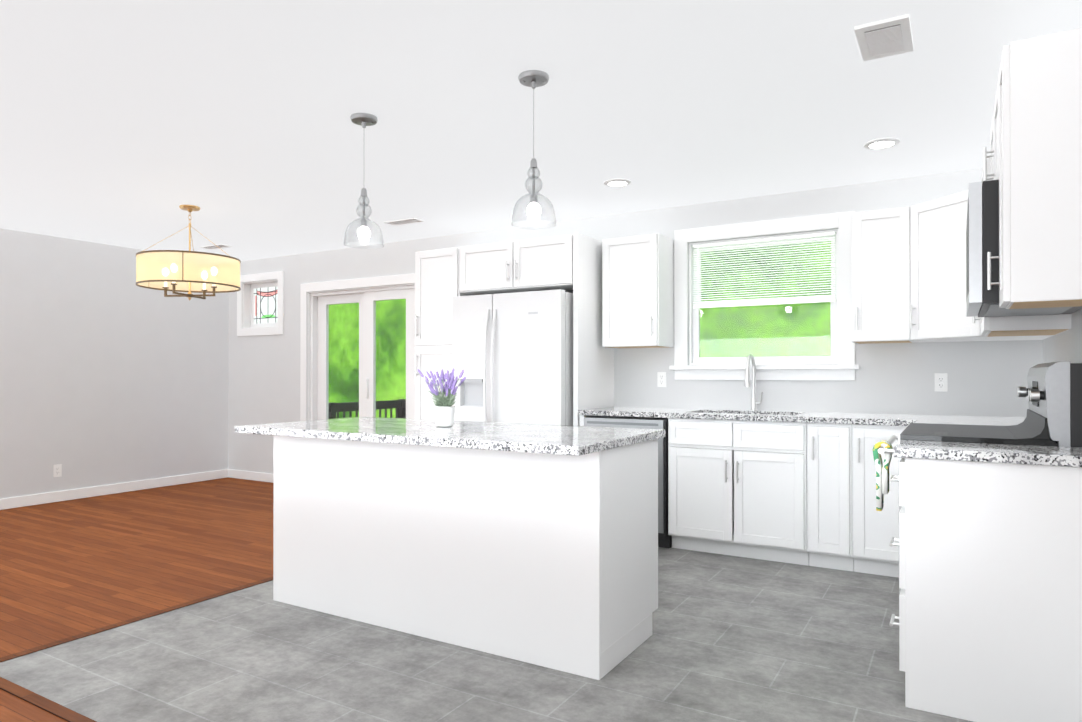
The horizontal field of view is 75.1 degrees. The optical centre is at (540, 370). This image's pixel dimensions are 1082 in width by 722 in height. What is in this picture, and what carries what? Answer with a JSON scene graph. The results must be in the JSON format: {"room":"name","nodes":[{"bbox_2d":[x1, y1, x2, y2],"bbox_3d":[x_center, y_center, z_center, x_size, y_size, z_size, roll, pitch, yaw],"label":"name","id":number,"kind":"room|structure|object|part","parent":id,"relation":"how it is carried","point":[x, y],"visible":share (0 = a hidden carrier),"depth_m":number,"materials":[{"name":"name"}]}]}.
{"room":"kitchen","nodes":[
{"label":"kitchen","id":0,"kind":"room"},
{"bbox_2d":[0,228,228,498],"bbox_3d":[-5.670,-0.019,4.583,0.150,2.440,8.350,0,0,31],"label":"wall","id":1,"kind":"structure","parent":0,"point":[111,372],"depth_m":6.80,"materials":[{"name":"grey paint"}]},
{"bbox_2d":[53,464,61,476],"bbox_3d":[-4.455,0.924,6.481,0.008,0.114,0.070,0,0,31],"label":"outlet","id":2,"kind":"object","parent":1,"relation":"attached to","point":[57,470],"visible":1,"depth_m":6.48,"materials":[{"name":"white plastic"}]},
{"bbox_2d":[0,469,227,509],"bbox_3d":[-5.598,1.153,4.535,0.016,0.095,8.049,0,0,31],"label":"baseboard","id":3,"kind":"structure","parent":1,"relation":"attached to","point":[33,499],"depth_m":6.84,"materials":[{"name":"white wood"}]},
{"bbox_2d":[0,477,273,721],"bbox_3d":[-2.342,1.216,2.613,7.880,0.054,8.350,0,0,31],"label":"floor","id":4,"kind":"structure","parent":0,"point":[73,569],"depth_m":4.44,"materials":[{"name":"brown wood"}]},
{"bbox_2d":[0,547,972,721],"bbox_3d":[0.465,1.222,3.511,3.960,0.050,3.950,0,0,31],"label":"floor","id":5,"kind":"structure","parent":0,"point":[736,639],"depth_m":2.84,"materials":[{"name":"grey tile"}]},
{"bbox_2d":[273,436,352,619],"bbox_3d":[-0.991,0.756,3.809,0.550,0.884,0.620,0,0,31],"label":"base cabinet","id":6,"kind":"object","parent":5,"relation":"on","point":[313,503],"depth_m":3.51,"materials":[{"name":"white paint"}]},
{"bbox_2d":[353,441,480,650],"bbox_3d":[-0.444,0.755,3.487,0.987,0.884,0.618,0,0,31],"label":"base cabinet","id":7,"kind":"object","parent":5,"relation":"on","point":[417,508],"depth_m":3.16,"materials":[{"name":"white paint"}]},
{"bbox_2d":[234,417,665,455],"bbox_3d":[-0.474,0.294,3.396,1.935,0.035,0.880,0,0,31],"label":"countertop","id":8,"kind":"structure","parent":7,"relation":"on","point":[552,439],"depth_m":3.12,"materials":[{"name":"white stone"}]},
{"bbox_2d":[418,368,465,426],"bbox_3d":[-0.462,0.132,3.457,0.243,0.286,0.195,0,0,31],"label":"plant pot","id":9,"kind":"object","parent":8,"relation":"on","point":[444,413],"visible":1,"depth_m":3.43,"materials":[{"name":"white ceramic"}]},
{"bbox_2d":[453,289,572,425],"bbox_3d":[-0.103,0.317,5.479,0.955,1.775,0.785,0,0,31],"label":"refrigerator","id":10,"kind":"object","parent":5,"relation":"on","point":[513,355],"visible":0.58,"depth_m":5.15,"materials":[{"name":"white enamelled metal"},{"name":"grey metal sides"}]},
{"bbox_2d":[415,233,613,425],"bbox_3d":[-0.244,0.110,5.670,1.528,2.190,0.656,0,0,31],"label":"pantry","id":11,"kind":"object","parent":5,"relation":"on","point":[570,263],"visible":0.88,"depth_m":5.38,"materials":[{"name":"white paint"}]},
{"bbox_2d":[481,439,657,679],"bbox_3d":[0.158,0.753,3.131,0.545,0.884,0.620,0,0,31],"label":"base cabinet","id":12,"kind":"object","parent":5,"relation":"on","point":[547,560],"depth_m":2.86,"materials":[{"name":"white paint"}]},
{"bbox_2d":[584,416,671,547],"bbox_3d":[0.724,0.765,5.102,0.606,0.875,0.629,0,0,31],"label":"dishwasher","id":13,"kind":"object","parent":5,"relation":"on","point":[664,539],"visible":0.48,"depth_m":4.72,"materials":[{"name":"metal"}]},
{"bbox_2d":[792,422,867,573],"bbox_3d":[1.865,0.759,4.444,0.389,0.884,0.618,0,0,31],"label":"base cabinet","id":14,"kind":"object","parent":5,"relation":"on","point":[799,493],"depth_m":4.19,"materials":[{"name":"white paint"}]},
{"bbox_2d":[578,407,1025,425],"bbox_3d":[1.613,0.298,4.583,2.762,0.035,0.635,0,0,31],"label":"countertop","id":15,"kind":"structure","parent":14,"relation":"on","point":[684,413],"depth_m":4.48,"materials":[{"name":"white stone"}]},
{"bbox_2d":[744,354,762,410],"bbox_3d":[1.468,0.082,4.848,0.098,0.398,0.220,0,0,31],"label":"gooseneck faucet","id":16,"kind":"object","parent":15,"relation":"on","point":[754,403],"visible":1,"depth_m":4.91,"materials":[{"name":"silver metal"}]},
{"bbox_2d":[868,425,906,577],"bbox_3d":[2.095,0.758,4.309,0.417,0.884,0.618,0,0,31],"label":"base cabinet","id":17,"kind":"object","parent":5,"relation":"on","point":[883,559],"depth_m":4.04,"materials":[{"name":"white paint"}]},
{"bbox_2d":[878,361,1081,594],"bbox_3d":[1.846,0.582,2.971,0.706,1.225,0.758,0,0,31],"label":"electric range","id":18,"kind":"object","parent":5,"relation":"on","point":[1053,391],"visible":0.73,"depth_m":2.60,"materials":[{"name":"silver metal"}]},
{"bbox_2d":[873,440,892,510],"bbox_3d":[1.415,0.433,2.912,0.067,0.282,0.100,0,0,31],"label":"towel","id":19,"kind":"object","parent":18,"relation":"hanging from","point":[882,478],"visible":0.94,"depth_m":2.88,"materials":[{"name":"white fabric"}]},
{"bbox_2d":[893,458,1081,721],"bbox_3d":[1.618,0.751,2.479,0.618,0.884,0.309,0,0,31],"label":"base cabinet","id":20,"kind":"object","parent":5,"relation":"on","point":[990,595],"depth_m":2.36,"materials":[{"name":"white paint"}]},
{"bbox_2d":[893,440,1081,466],"bbox_3d":[1.605,0.290,2.475,0.632,0.035,0.330,0,0,31],"label":"countertop","id":21,"kind":"structure","parent":20,"relation":"on","point":[1025,454],"depth_m":2.40,"materials":[{"name":"white stone"}]},
{"bbox_2d":[0,0,1081,260],"bbox_3d":[-2.342,-1.297,2.623,7.880,0.100,8.350,0,0,31],"label":"ceiling","id":22,"kind":"structure","parent":0,"point":[134,124],"depth_m":3.34,"materials":[{"name":"white paint"}]},
{"bbox_2d":[136,205,240,299],"bbox_3d":[-2.650,-0.881,5.306,0.708,0.709,0.708,0,0,31],"label":"drum chandelier","id":23,"kind":"object","parent":22,"relation":"hanging from","point":[178,271],"visible":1,"depth_m":5.07,"materials":[{"name":"beige fabric"}]},
{"bbox_2d":[200,244,231,249],"bbox_3d":[-3.224,-1.224,6.971,0.320,0.010,0.130,0,0,31],"label":"ceiling vent","id":24,"kind":"object","parent":22,"relation":"in","point":[211,247],"visible":1,"depth_m":6.93,"materials":[{"name":"white"}]},
{"bbox_2d":[344,113,383,248],"bbox_3d":[-0.869,-0.928,3.454,0.191,0.629,0.191,0,0,31],"label":"pendant light","id":25,"kind":"object","parent":22,"relation":"hanging from","point":[363,120],"visible":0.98,"depth_m":3.44,"materials":[{"name":"clear glass"}]},
{"bbox_2d":[384,218,423,225],"bbox_3d":[-1.130,-1.228,5.816,0.320,0.010,0.130,0,0,31],"label":"ceiling vent","id":26,"kind":"object","parent":22,"relation":"in","point":[404,221],"visible":1,"depth_m":5.79,"materials":[{"name":"white"}]},
{"bbox_2d":[511,70,555,228],"bbox_3d":[-0.031,-0.930,2.976,0.191,0.629,0.191,0,0,31],"label":"pendant light","id":27,"kind":"object","parent":22,"relation":"hanging from","point":[533,79],"visible":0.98,"depth_m":2.96,"materials":[{"name":"clear glass"}]},
{"bbox_2d":[604,179,630,186],"bbox_3d":[0.504,-1.233,4.630,0.180,0.012,0.180,0,0,31],"label":"recessed light","id":28,"kind":"object","parent":22,"relation":"in","point":[617,182],"visible":1,"depth_m":4.61,"materials":[{"name":"white"}]},
{"bbox_2d":[864,138,899,149],"bbox_3d":[1.861,-1.236,3.841,0.180,0.012,0.180,0,0,31],"label":"recessed light","id":29,"kind":"object","parent":22,"relation":"in","point":[880,143],"visible":0.98,"depth_m":3.83,"materials":[{"name":"white"}]},
{"bbox_2d":[854,14,913,60],"bbox_3d":[1.288,-1.238,2.634,0.176,0.016,0.300,0,0,31],"label":"ceiling vent","id":30,"kind":"object","parent":22,"relation":"in","point":[885,38],"visible":1,"depth_m":2.61,"materials":[{"name":"white"}]},
{"bbox_2d":[228,168,1042,473],"bbox_3d":[-0.257,-0.013,6.149,7.580,2.440,0.150,0,0,31],"label":"wall","id":31,"kind":"structure","parent":0,"point":[986,378],"depth_m":5.18,"materials":[{"name":"grey paint"}]},
{"bbox_2d":[228,469,273,482],"bbox_3d":[-3.033,1.166,7.687,1.169,0.095,0.013,0,0,31],"label":"baseboard","id":32,"kind":"structure","parent":31,"relation":"attached to","point":[240,474],"depth_m":7.78,"materials":[{"name":"white wood"}]},
{"bbox_2d":[237,271,283,335],"bbox_3d":[-3.057,-0.726,7.783,0.760,0.680,0.148,0,0,31],"label":"window","id":33,"kind":"structure","parent":31,"relation":"in","point":[260,306],"depth_m":7.83,"materials":[{"name":"white"}]},
{"bbox_3d":[-3.034,-0.726,7.822,0.476,0.396,0.012,0,0,31],"label":"panel","id":34,"kind":"part","parent":33,"relation":"part of","materials":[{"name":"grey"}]},
{"bbox_2d":[300,273,415,420],"bbox_3d":[-1.774,0.151,7.030,1.650,2.120,0.163,0,0,31],"label":"patio door","id":35,"kind":"structure","parent":31,"relation":"attached to","point":[369,296],"depth_m":7.10,"materials":[{"name":"white"}]},
{"bbox_2d":[657,372,665,386],"bbox_3d":[0.921,0.069,5.361,0.070,0.114,0.008,0,0,31],"label":"outlet","id":36,"kind":"object","parent":31,"relation":"attached to","point":[661,379],"visible":1,"depth_m":5.36,"materials":[{"name":"white plastic"}]},
{"bbox_2d":[669,211,858,379],"bbox_3d":[1.572,-0.495,5.030,1.300,1.125,0.200,0,0,31],"label":"kitchen window","id":37,"kind":"structure","parent":31,"relation":"in","point":[838,363],"depth_m":5.00,"materials":[{"name":"white"}]},
{"bbox_2d":[935,373,946,391],"bbox_3d":[2.514,0.075,4.420,0.070,0.114,0.008,0,0,31],"label":"outlet","id":38,"kind":"object","parent":31,"relation":"attached to","point":[940,382],"visible":1,"depth_m":4.42,"materials":[{"name":"white plastic"}]},
{"bbox_2d":[910,190,1053,341],"bbox_3d":[2.512,-0.586,4.056,0.676,0.810,0.638,0,0,31],"label":"upper cabinet","id":39,"kind":"object","parent":31,"relation":"attached to","point":[938,309],"visible":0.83,"depth_m":4.03,"materials":[{"name":"white paint"}]},
{"bbox_2d":[1043,309,1081,362],"bbox_3d":[0.986,-0.035,0.653,0.150,2.440,8.350,0,0,31],"label":"wall","id":40,"kind":"structure","parent":0,"point":[1065,345],"depth_m":3.25,"materials":[{"name":"grey paint"}]},
{"bbox_2d":[972,28,1081,336],"bbox_3d":[2.071,-0.639,3.004,0.366,0.912,1.638,0,0,31],"label":"upper cabinet","id":41,"kind":"object","parent":40,"relation":"attached to","point":[1032,164],"visible":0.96,"depth_m":2.32,"materials":[{"name":"white paint"}]},
{"bbox_2d":[966,180,1081,316],"bbox_3d":[1.985,-0.479,2.893,0.397,0.464,0.752,0,0,31],"label":"microwave","id":42,"kind":"object","parent":41,"relation":"attached to","point":[982,228],"visible":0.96,"depth_m":2.66,"materials":[{"name":"silver metal"}]},
{"label":"outside","id":43,"kind":"structure","parent":0,"visible":0},
{"bbox_2d":[329,241,830,418],"bbox_3d":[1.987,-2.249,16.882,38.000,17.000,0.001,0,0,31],"label":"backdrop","id":44,"kind":"structure","parent":43,"point":[726,314],"depth_m":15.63,"materials":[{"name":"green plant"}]},
{"bbox_3d":[-1.363,3.786,13.150,44.000,0.100,10.790,0,0,31],"label":"lawn","id":45,"kind":"structure","parent":43,"visible":0},
{"bbox_2d":[328,399,405,418],"bbox_3d":[-1.220,2.072,8.483,3.800,3.290,2.895,0,0,31],"label":"deck railing","id":46,"kind":"object","parent":45,"relation":"on","point":[401,406],"depth_m":10.16,"materials":[{"name":"black"}]}
]}

